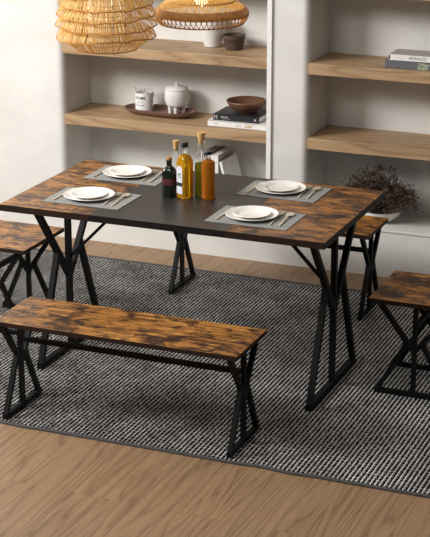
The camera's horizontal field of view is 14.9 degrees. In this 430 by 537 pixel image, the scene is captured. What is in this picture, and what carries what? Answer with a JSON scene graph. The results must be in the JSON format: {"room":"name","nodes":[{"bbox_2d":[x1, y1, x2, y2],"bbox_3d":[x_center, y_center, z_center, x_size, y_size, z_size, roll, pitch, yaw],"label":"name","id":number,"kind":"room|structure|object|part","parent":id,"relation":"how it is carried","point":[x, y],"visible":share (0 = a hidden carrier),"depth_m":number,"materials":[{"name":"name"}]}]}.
{"room":"dining room","nodes":[
{"label":"dining room","id":0,"kind":"room"},
{"bbox_2d":[0,0,429,215],"bbox_3d":[0.645,-2.392,7.791,8.300,4.354,0.638,7,20,21],"label":"wall","id":1,"kind":"structure","parent":0,"point":[40,83],"depth_m":8.44,"materials":[{"name":"paint"}]},
{"bbox_2d":[62,37,266,68],"bbox_3d":[-0.206,-1.112,8.389,1.123,0.052,0.310,7,20,21],"label":"wall shelf","id":2,"kind":"object","parent":1,"relation":"attached to","point":[195,52],"visible":0.51,"depth_m":8.26,"materials":[{"name":"brown wood"}]},
{"bbox_2d":[199,21,225,47],"bbox_3d":[-0.012,-1.195,8.342,0.140,0.135,0.140,7,20,21],"label":"ceramic vase","id":3,"kind":"object","parent":2,"relation":"on","point":[211,38],"visible":0.71,"depth_m":8.30,"materials":[{"name":"white ceramic"}]},
{"bbox_2d":[223,33,244,50],"bbox_3d":[0.097,-1.142,8.279,0.112,0.074,0.112,7,20,21],"label":"clay pot","id":4,"kind":"object","parent":2,"relation":"on","point":[232,41],"visible":1,"depth_m":8.24,"materials":[{"name":"brown ceramic"}]},
{"bbox_2d":[65,102,265,142],"bbox_3d":[-0.206,-0.757,8.505,1.123,0.052,0.310,7,20,21],"label":"wall shelf","id":5,"kind":"object","parent":1,"relation":"attached to","point":[102,115],"visible":0.74,"depth_m":8.43,"materials":[{"name":"brown wood"}]},
{"bbox_2d":[124,103,195,118],"bbox_3d":[-0.289,-0.816,8.547,0.396,0.032,0.180,9,20,25],"label":"serving tray","id":6,"kind":"object","parent":5,"relation":"on","point":[160,110],"visible":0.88,"depth_m":8.53,"materials":[{"name":"brown wood"}]},
{"bbox_2d":[135,85,153,111],"bbox_3d":[-0.367,-0.885,8.569,0.098,0.125,0.099,7,20,21],"label":"candle jar","id":7,"kind":"object","parent":6,"relation":"on","point":[144,94],"visible":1,"depth_m":8.53,"materials":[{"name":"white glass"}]},
{"bbox_2d":[165,82,188,113],"bbox_3d":[-0.198,-0.887,8.512,0.126,0.164,0.126,7,20,21],"label":"jar","id":8,"kind":"object","parent":6,"relation":"on","point":[176,96],"visible":0.98,"depth_m":8.47,"materials":[{"name":"white ceramic"}]},
{"bbox_3d":[-0.198,-0.947,8.493,0.120,0.040,0.120,7,20,21],"label":"lid","id":9,"kind":"part","parent":8,"relation":"part of","materials":[{"name":"white ceramic"}]},
{"bbox_2d":[208,117,265,130],"bbox_3d":[0.146,-0.747,8.341,0.316,0.030,0.200,7,20,21],"label":"book","id":10,"kind":"object","parent":5,"relation":"on","point":[218,123],"visible":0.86,"depth_m":8.25,"materials":[{"name":"white paper"}]},
{"bbox_2d":[213,106,265,123],"bbox_3d":[0.142,-0.781,8.346,0.250,0.031,0.196,7,20,21],"label":"book","id":11,"kind":"object","parent":10,"relation":"on","point":[227,113],"visible":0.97,"depth_m":8.28,"materials":[{"name":"black paper"}]},
{"bbox_2d":[226,96,266,113],"bbox_3d":[0.160,-0.824,8.328,0.204,0.062,0.204,7,20,21],"label":"wooden bowl","id":12,"kind":"object","parent":11,"relation":"on","point":[240,104],"visible":1,"depth_m":8.29,"materials":[{"name":"brown wood"}]},
{"bbox_2d":[211,146,232,173],"bbox_3d":[0.035,-0.477,8.501,0.044,0.272,0.202,7,20,21],"label":"book","id":13,"kind":"object","parent":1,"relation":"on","point":[223,153],"visible":0.25,"depth_m":8.42,"materials":[{"name":"white paper"}]},
{"bbox_2d":[219,153,241,175],"bbox_3d":[0.095,-0.450,8.462,0.080,0.245,0.200,7,20,21],"label":"book","id":14,"kind":"object","parent":1,"relation":"on","point":[230,165],"visible":0.48,"depth_m":8.44,"materials":[{"name":"white paper"}]},
{"bbox_2d":[266,0,272,178],"bbox_3d":[0.267,-1.523,7.871,0.024,2.654,0.013,7,20,21],"label":"trim","id":15,"kind":"structure","parent":1,"relation":"attached to","point":[270,2],"depth_m":8.07,"materials":[{"name":"white paint"}]},
{"bbox_2d":[307,125,429,160],"bbox_3d":[1.287,-0.560,7.925,1.674,0.055,0.310,7,20,21],"label":"wall shelf","id":16,"kind":"object","parent":1,"relation":"attached to","point":[396,144],"visible":1,"depth_m":8.04,"materials":[{"name":"brown wood"}]},
{"bbox_2d":[309,52,429,83],"bbox_3d":[1.287,-0.914,7.808,1.674,0.055,0.310,7,20,21],"label":"wall shelf","id":17,"kind":"object","parent":1,"relation":"attached to","point":[329,64],"visible":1,"depth_m":7.91,"materials":[{"name":"brown wood"}]},
{"bbox_2d":[385,57,429,70],"bbox_3d":[0.992,-0.988,7.886,0.314,0.040,0.180,7,20,21],"label":"book","id":18,"kind":"object","parent":17,"relation":"on","point":[424,66],"visible":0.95,"depth_m":7.82,"materials":[{"name":"paper"}]},
{"bbox_2d":[389,49,429,62],"bbox_3d":[0.990,-1.015,7.857,0.286,0.029,0.147,7,20,21],"label":"book","id":19,"kind":"object","parent":18,"relation":"on","point":[398,54],"visible":1,"depth_m":7.82,"materials":[{"name":"white paper"}]},
{"bbox_2d":[0,236,429,536],"bbox_3d":[-1.075,1.249,4.576,8.300,0.060,9.700,7,20,21],"label":"floor","id":20,"kind":"structure","parent":0,"point":[52,484],"depth_m":5.82,"materials":[{"name":"brown wood"}]},
{"bbox_2d":[0,248,429,498],"bbox_3d":[-0.010,0.364,7.154,4.100,0.007,2.060,7,20,21],"label":"area rug","id":21,"kind":"object","parent":20,"relation":"on","point":[357,435],"visible":0.71,"depth_m":6.79,"materials":[{"name":"fabric"}]},
{"bbox_2d":[0,220,63,334],"bbox_3d":[-0.918,0.042,7.465,0.340,0.409,0.380,7,20,21],"label":"stool","id":22,"kind":"object","parent":21,"relation":"on","point":[17,238],"visible":0.73,"depth_m":7.43,"materials":[{"name":"brown wood"}]},
{"bbox_3d":[-0.979,0.095,7.326,0.283,0.395,0.019,7,20,21],"label":"leg frame","id":23,"kind":"part","parent":22,"relation":"part of","materials":[{"name":"black metal"}]},
{"bbox_3d":[-0.862,0.007,7.596,0.283,0.395,0.019,7,20,21],"label":"leg frame","id":24,"kind":"part","parent":22,"relation":"part of","materials":[{"name":"black metal"}]},
{"bbox_3d":[-0.918,-0.143,7.404,0.340,0.019,0.380,7,20,21],"label":"seat","id":25,"kind":"part","parent":22,"relation":"part of","materials":[{"name":"brown wood"}]},
{"bbox_2d":[0,296,266,457],"bbox_3d":[-0.331,0.411,6.346,1.016,0.409,0.310,7,20,21],"label":"bench","id":26,"kind":"object","parent":21,"relation":"on","point":[231,343],"visible":1,"depth_m":6.27,"materials":[{"name":"brown wood"}]},
{"bbox_3d":[-0.770,0.361,6.519,0.019,0.395,0.299,7,20,21],"label":"leg frame","id":27,"kind":"part","parent":26,"relation":"part of","materials":[{"name":"black metal"}]},
{"bbox_3d":[-0.331,0.226,6.285,1.016,0.019,0.310,7,20,21],"label":"seat","id":28,"kind":"part","parent":26,"relation":"part of","materials":[{"name":"brown wood"}]},
{"bbox_3d":[0.107,0.473,6.177,0.019,0.395,0.299,7,20,21],"label":"leg frame","id":29,"kind":"part","parent":26,"relation":"part of","materials":[{"name":"black metal"}]},
{"bbox_2d":[0,160,384,411],"bbox_3d":[-0.083,0.060,6.878,1.392,0.742,0.786,7,20,21],"label":"dining table","id":30,"kind":"object","parent":21,"relation":"on","point":[338,211],"visible":0.72,"depth_m":6.66,"materials":[{"name":"black metal"}]},
{"bbox_3d":[-0.631,-0.003,7.105,0.024,0.721,0.608,7,20,21],"label":"leg frame","id":31,"kind":"part","parent":30,"relation":"part of","materials":[{"name":"black metal"}]},
{"bbox_3d":[-0.540,-0.337,6.944,0.405,0.028,0.786,7,20,21],"label":"panel","id":32,"kind":"part","parent":30,"relation":"part of","materials":[{"name":"brown wood"}]},
{"bbox_2d":[42,187,141,209],"bbox_3d":[-0.504,-0.289,6.748,0.342,0.003,0.234,7,20,21],"label":"placemat","id":33,"kind":"object","parent":30,"relation":"on","point":[124,201],"visible":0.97,"depth_m":6.70,"materials":[{"name":"grey fabric"}]},
{"bbox_2d":[63,187,114,200],"bbox_3d":[-0.517,-0.301,6.755,0.212,0.015,0.212,7,20,21],"label":"dinner plate","id":34,"kind":"object","parent":33,"relation":"on","point":[110,193],"visible":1,"depth_m":6.75,"materials":[{"name":"white ceramic"}]},
{"bbox_2d":[71,188,106,198],"bbox_3d":[-0.517,-0.305,6.754,0.148,0.012,0.148,7,20,21],"label":"plate","id":35,"kind":"object","parent":34,"relation":"on","point":[86,193],"visible":1,"depth_m":6.77,"materials":[{"name":"white ceramic"}]},
{"bbox_2d":[102,192,121,204],"bbox_3d":[-0.424,-0.288,6.724,0.024,0.008,0.185,6,19,17],"label":"fork","id":36,"kind":"object","parent":33,"relation":"on","point":[116,193],"visible":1,"depth_m":6.74,"materials":[{"name":"beige metal"}]},
{"bbox_2d":[110,193,130,205],"bbox_3d":[-0.389,-0.282,6.708,0.035,0.008,0.188,6,19,17],"label":"spoon","id":37,"kind":"object","parent":33,"relation":"on","point":[124,194],"visible":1,"depth_m":6.74,"materials":[{"name":"beige metal"}]},
{"bbox_2d":[83,165,161,185],"bbox_3d":[-0.365,-0.402,7.091,0.342,0.003,0.234,7,20,21],"label":"placemat","id":38,"kind":"object","parent":30,"relation":"on","point":[102,176],"visible":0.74,"depth_m":7.04,"materials":[{"name":"grey fabric"}]},
{"bbox_2d":[103,165,151,177],"bbox_3d":[-0.378,-0.414,7.098,0.212,0.015,0.212,7,20,21],"label":"dinner plate","id":39,"kind":"object","parent":38,"relation":"on","point":[106,171],"visible":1,"depth_m":7.10,"materials":[{"name":"white ceramic"}]},
{"bbox_2d":[110,166,144,175],"bbox_3d":[-0.378,-0.418,7.097,0.148,0.012,0.148,7,20,21],"label":"plate","id":40,"kind":"object","parent":39,"relation":"on","point":[123,170],"visible":1,"depth_m":7.11,"materials":[{"name":"white ceramic"}]},
{"bbox_2d":[140,169,158,181],"bbox_3d":[-0.284,-0.401,7.067,0.024,0.008,0.185,6,19,17],"label":"fork","id":41,"kind":"object","parent":38,"relation":"on","point":[154,170],"visible":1,"depth_m":7.08,"materials":[{"name":"beige metal"}]},
{"bbox_2d":[148,171,161,182],"bbox_3d":[-0.249,-0.395,7.051,0.035,0.008,0.188,6,19,17],"label":"spoon","id":42,"kind":"object","parent":38,"relation":"on","point":[160,172],"visible":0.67,"depth_m":7.04,"materials":[{"name":"beige metal"}]},
{"bbox_2d":[162,157,176,197],"bbox_3d":[-0.188,-0.378,6.758,0.052,0.165,0.052,7,20,21],"label":"sauce bottle","id":43,"kind":"object","parent":30,"relation":"on","point":[169,174],"visible":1,"depth_m":6.74,"materials":[{"name":"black glass"}]},
{"bbox_2d":[171,140,179,171],"bbox_3d":[-0.162,-0.425,6.817,0.052,0.218,0.052,7,20,21],"label":"bottle","id":44,"kind":"object","parent":30,"relation":"on","point":[175,155],"visible":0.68,"depth_m":6.79,"materials":[{"name":"clear glass"}]},
{"bbox_3d":[-0.084,-0.279,6.767,0.580,0.028,0.786,7,20,21],"label":"panel","id":45,"kind":"part","parent":30,"relation":"part of","materials":[{"name":"black wood"}]},
{"bbox_2d":[177,141,192,198],"bbox_3d":[-0.124,-0.404,6.727,0.057,0.233,0.056,-17,25,-42],"label":"oil bottle","id":46,"kind":"object","parent":30,"relation":"on","point":[184,161],"visible":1,"depth_m":6.71,"materials":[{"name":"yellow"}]},
{"bbox_2d":[194,131,204,195],"bbox_3d":[-0.056,-0.431,6.758,0.056,0.265,0.056,7,20,21],"label":"oil bottle","id":47,"kind":"object","parent":30,"relation":"on","point":[199,156],"visible":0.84,"depth_m":6.73,"materials":[{"name":"yellow"}]},
{"bbox_2d":[201,150,214,199],"bbox_3d":[-0.028,-0.383,6.718,0.058,0.200,0.058,7,20,21],"label":"oil bottle","id":48,"kind":"object","parent":30,"relation":"on","point":[207,165],"visible":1,"depth_m":6.70,"materials":[{"name":"orange glass"}]},
{"bbox_2d":[204,205,305,230],"bbox_3d":[0.160,-0.200,6.478,0.342,0.003,0.234,7,20,21],"label":"placemat","id":49,"kind":"object","parent":30,"relation":"on","point":[290,221],"visible":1,"depth_m":6.42,"materials":[{"name":"grey fabric"}]},
{"bbox_2d":[214,207,232,219],"bbox_3d":[0.038,-0.220,6.526,0.012,0.004,0.193,7,20,21],"label":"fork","id":50,"kind":"object","parent":49,"relation":"on","point":[223,213],"visible":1,"depth_m":6.49,"materials":[{"name":"beige metal"}]},
{"bbox_2d":[225,205,278,220],"bbox_3d":[0.147,-0.212,6.485,0.212,0.015,0.212,7,20,21],"label":"dinner plate","id":51,"kind":"object","parent":49,"relation":"on","point":[274,213],"visible":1,"depth_m":6.48,"materials":[{"name":"white ceramic"}]},
{"bbox_2d":[233,207,270,217],"bbox_3d":[0.147,-0.216,6.484,0.148,0.012,0.148,7,20,21],"label":"plate","id":52,"kind":"object","parent":51,"relation":"on","point":[246,212],"visible":1,"depth_m":6.50,"materials":[{"name":"white ceramic"}]},
{"bbox_2d":[268,211,284,224],"bbox_3d":[0.240,-0.199,6.454,0.024,0.008,0.185,6,19,17],"label":"fork","id":53,"kind":"object","parent":49,"relation":"on","point":[275,218],"visible":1,"depth_m":6.45,"materials":[{"name":"beige metal"}]},
{"bbox_2d":[277,212,294,226],"bbox_3d":[0.275,-0.194,6.438,0.035,0.008,0.188,6,19,17],"label":"spoon","id":54,"kind":"object","parent":49,"relation":"on","point":[289,214],"visible":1,"depth_m":6.47,"materials":[{"name":"beige metal"}]},
{"bbox_2d":[236,180,331,202],"bbox_3d":[0.288,-0.321,6.846,0.342,0.003,0.234,7,20,21],"label":"placemat","id":55,"kind":"object","parent":30,"relation":"on","point":[317,194],"visible":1,"depth_m":6.79,"materials":[{"name":"grey fabric"}]},
{"bbox_2d":[245,181,262,192],"bbox_3d":[0.167,-0.341,6.893,0.012,0.004,0.193,7,20,21],"label":"table knife","id":56,"kind":"object","parent":55,"relation":"on","point":[254,187],"visible":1,"depth_m":6.87,"materials":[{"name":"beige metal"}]},
{"bbox_2d":[256,180,305,194],"bbox_3d":[0.275,-0.334,6.853,0.212,0.015,0.212,7,20,21],"label":"dinner plate","id":57,"kind":"object","parent":55,"relation":"on","point":[302,187],"visible":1,"depth_m":6.85,"materials":[{"name":"white ceramic"}]},
{"bbox_2d":[263,182,298,191],"bbox_3d":[0.275,-0.337,6.852,0.148,0.012,0.148,7,20,21],"label":"plate","id":58,"kind":"object","parent":57,"relation":"on","point":[273,186],"visible":1,"depth_m":6.87,"materials":[{"name":"white ceramic"}]},
{"bbox_2d":[297,185,311,197],"bbox_3d":[0.369,-0.320,6.822,0.024,0.008,0.185,6,19,17],"label":"fork","id":59,"kind":"object","parent":55,"relation":"on","point":[307,186],"visible":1,"depth_m":6.83,"materials":[{"name":"beige metal"}]},
{"bbox_2d":[306,186,320,199],"bbox_3d":[0.404,-0.315,6.806,0.035,0.008,0.188,6,19,17],"label":"spoon","id":60,"kind":"object","parent":55,"relation":"on","point":[316,187],"visible":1,"depth_m":6.84,"materials":[{"name":"beige metal"}]},
{"bbox_3d":[0.372,-0.220,6.589,0.407,0.028,0.786,7,20,21],"label":"panel","id":61,"kind":"part","parent":30,"relation":"part of","materials":[{"name":"brown wood"}]},
{"bbox_3d":[0.481,0.139,6.671,0.024,0.721,0.608,7,20,21],"label":"leg frame","id":62,"kind":"part","parent":30,"relation":"part of","materials":[{"name":"black metal"}]},
{"bbox_2d":[168,215,387,319],"bbox_3d":[0.279,-0.057,7.766,1.016,0.409,0.310,7,20,21],"label":"bench","id":63,"kind":"object","parent":21,"relation":"on","point":[366,227],"visible":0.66,"depth_m":7.62,"materials":[{"name":"black metal"}]},
{"bbox_3d":[-0.160,-0.106,7.939,0.019,0.395,0.299,7,20,21],"label":"leg frame","id":64,"kind":"part","parent":63,"relation":"part of","materials":[{"name":"black metal"}]},
{"bbox_3d":[0.279,-0.242,7.705,1.016,0.019,0.310,7,20,21],"label":"seat","id":65,"kind":"part","parent":63,"relation":"part of","materials":[{"name":"brown wood"}]},
{"bbox_3d":[0.718,0.006,7.597,0.019,0.395,0.299,7,20,21],"label":"leg frame","id":66,"kind":"part","parent":63,"relation":"part of","materials":[{"name":"black metal"}]},
{"bbox_2d":[368,270,429,399],"bbox_3d":[0.863,0.279,6.745,0.380,0.409,0.380,7,20,21],"label":"stool","id":67,"kind":"object","parent":21,"relation":"on","point":[401,288],"visible":1,"depth_m":6.64,"materials":[{"name":"black metal"}]},
{"bbox_3d":[0.863,0.094,6.684,0.380,0.019,0.380,7,20,21],"label":"seat","id":68,"kind":"part","parent":67,"relation":"part of","materials":[{"name":"brown wood"}]},
{"bbox_3d":[0.802,0.332,6.607,0.323,0.396,0.019,7,20,21],"label":"leg frame","id":69,"kind":"part","parent":67,"relation":"part of","materials":[{"name":"black metal"}]},
{"bbox_3d":[0.918,0.243,6.876,0.323,0.396,0.019,7,20,21],"label":"leg frame","id":70,"kind":"part","parent":67,"relation":"part of","materials":[{"name":"black metal"}]},
{"bbox_2d":[0,185,429,276],"bbox_3d":[0.645,-0.207,8.510,8.300,0.245,0.638,7,20,21],"label":"wall","id":71,"kind":"structure","parent":0,"point":[398,252],"depth_m":8.38,"materials":[{"name":"paint"}]},
{"bbox_2d":[381,213,429,236],"bbox_3d":[2.511,-0.077,7.743,4.264,0.012,0.644,7,20,21],"label":"shelf","id":72,"kind":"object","parent":71,"relation":"on","point":[407,224],"depth_m":8.13,"materials":[{"name":"paint"}]},
{"bbox_2d":[342,163,424,221],"bbox_3d":[0.831,-0.371,8.149,0.437,0.290,0.284,7,20,21],"label":"flower bowl","id":73,"kind":"object","parent":72,"relation":"on","point":[386,208],"visible":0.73,"depth_m":8.11,"materials":[{"name":"white ceramic"}]},
{"bbox_2d":[365,206,401,221],"bbox_3d":[0.827,-0.269,8.205,0.210,0.062,0.210,7,20,21],"label":"bowl","id":74,"kind":"object","parent":73,"relation":"attached to","point":[391,215],"depth_m":8.14,"materials":[{"name":"white ceramic"}]},
{"bbox_3d":[-1.075,-3.178,3.119,8.300,0.060,9.700,7,20,21],"label":"ceiling","id":75,"kind":"structure","parent":0,"visible":0},
{"bbox_2d":[55,0,157,53],"bbox_3d":[-0.428,-2.399,5.999,0.408,3.219,0.404,7,20,21],"label":"pendant lamp","id":76,"kind":"object","parent":75,"relation":"hanging from","point":[106,25],"visible":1,"depth_m":6.33,"materials":[{"name":"beige wicker"}]},
{"bbox_2d":[86,0,125,47],"bbox_3d":[-0.428,-1.001,6.458,0.155,0.240,0.155,7,20,21],"label":"diffuser","id":77,"kind":"object","parent":76,"relation":"attached to","point":[88,0],"depth_m":6.41,"materials":[{"name":"beige wicker"}]},
{"bbox_2d":[154,0,248,29],"bbox_3d":[-0.056,-2.514,6.265,0.394,3.167,0.394,7,20,21],"label":"pendant lamp","id":78,"kind":"object","parent":75,"relation":"hanging from","point":[162,14],"visible":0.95,"depth_m":6.61,"materials":[{"name":"wicker"}]}
]}

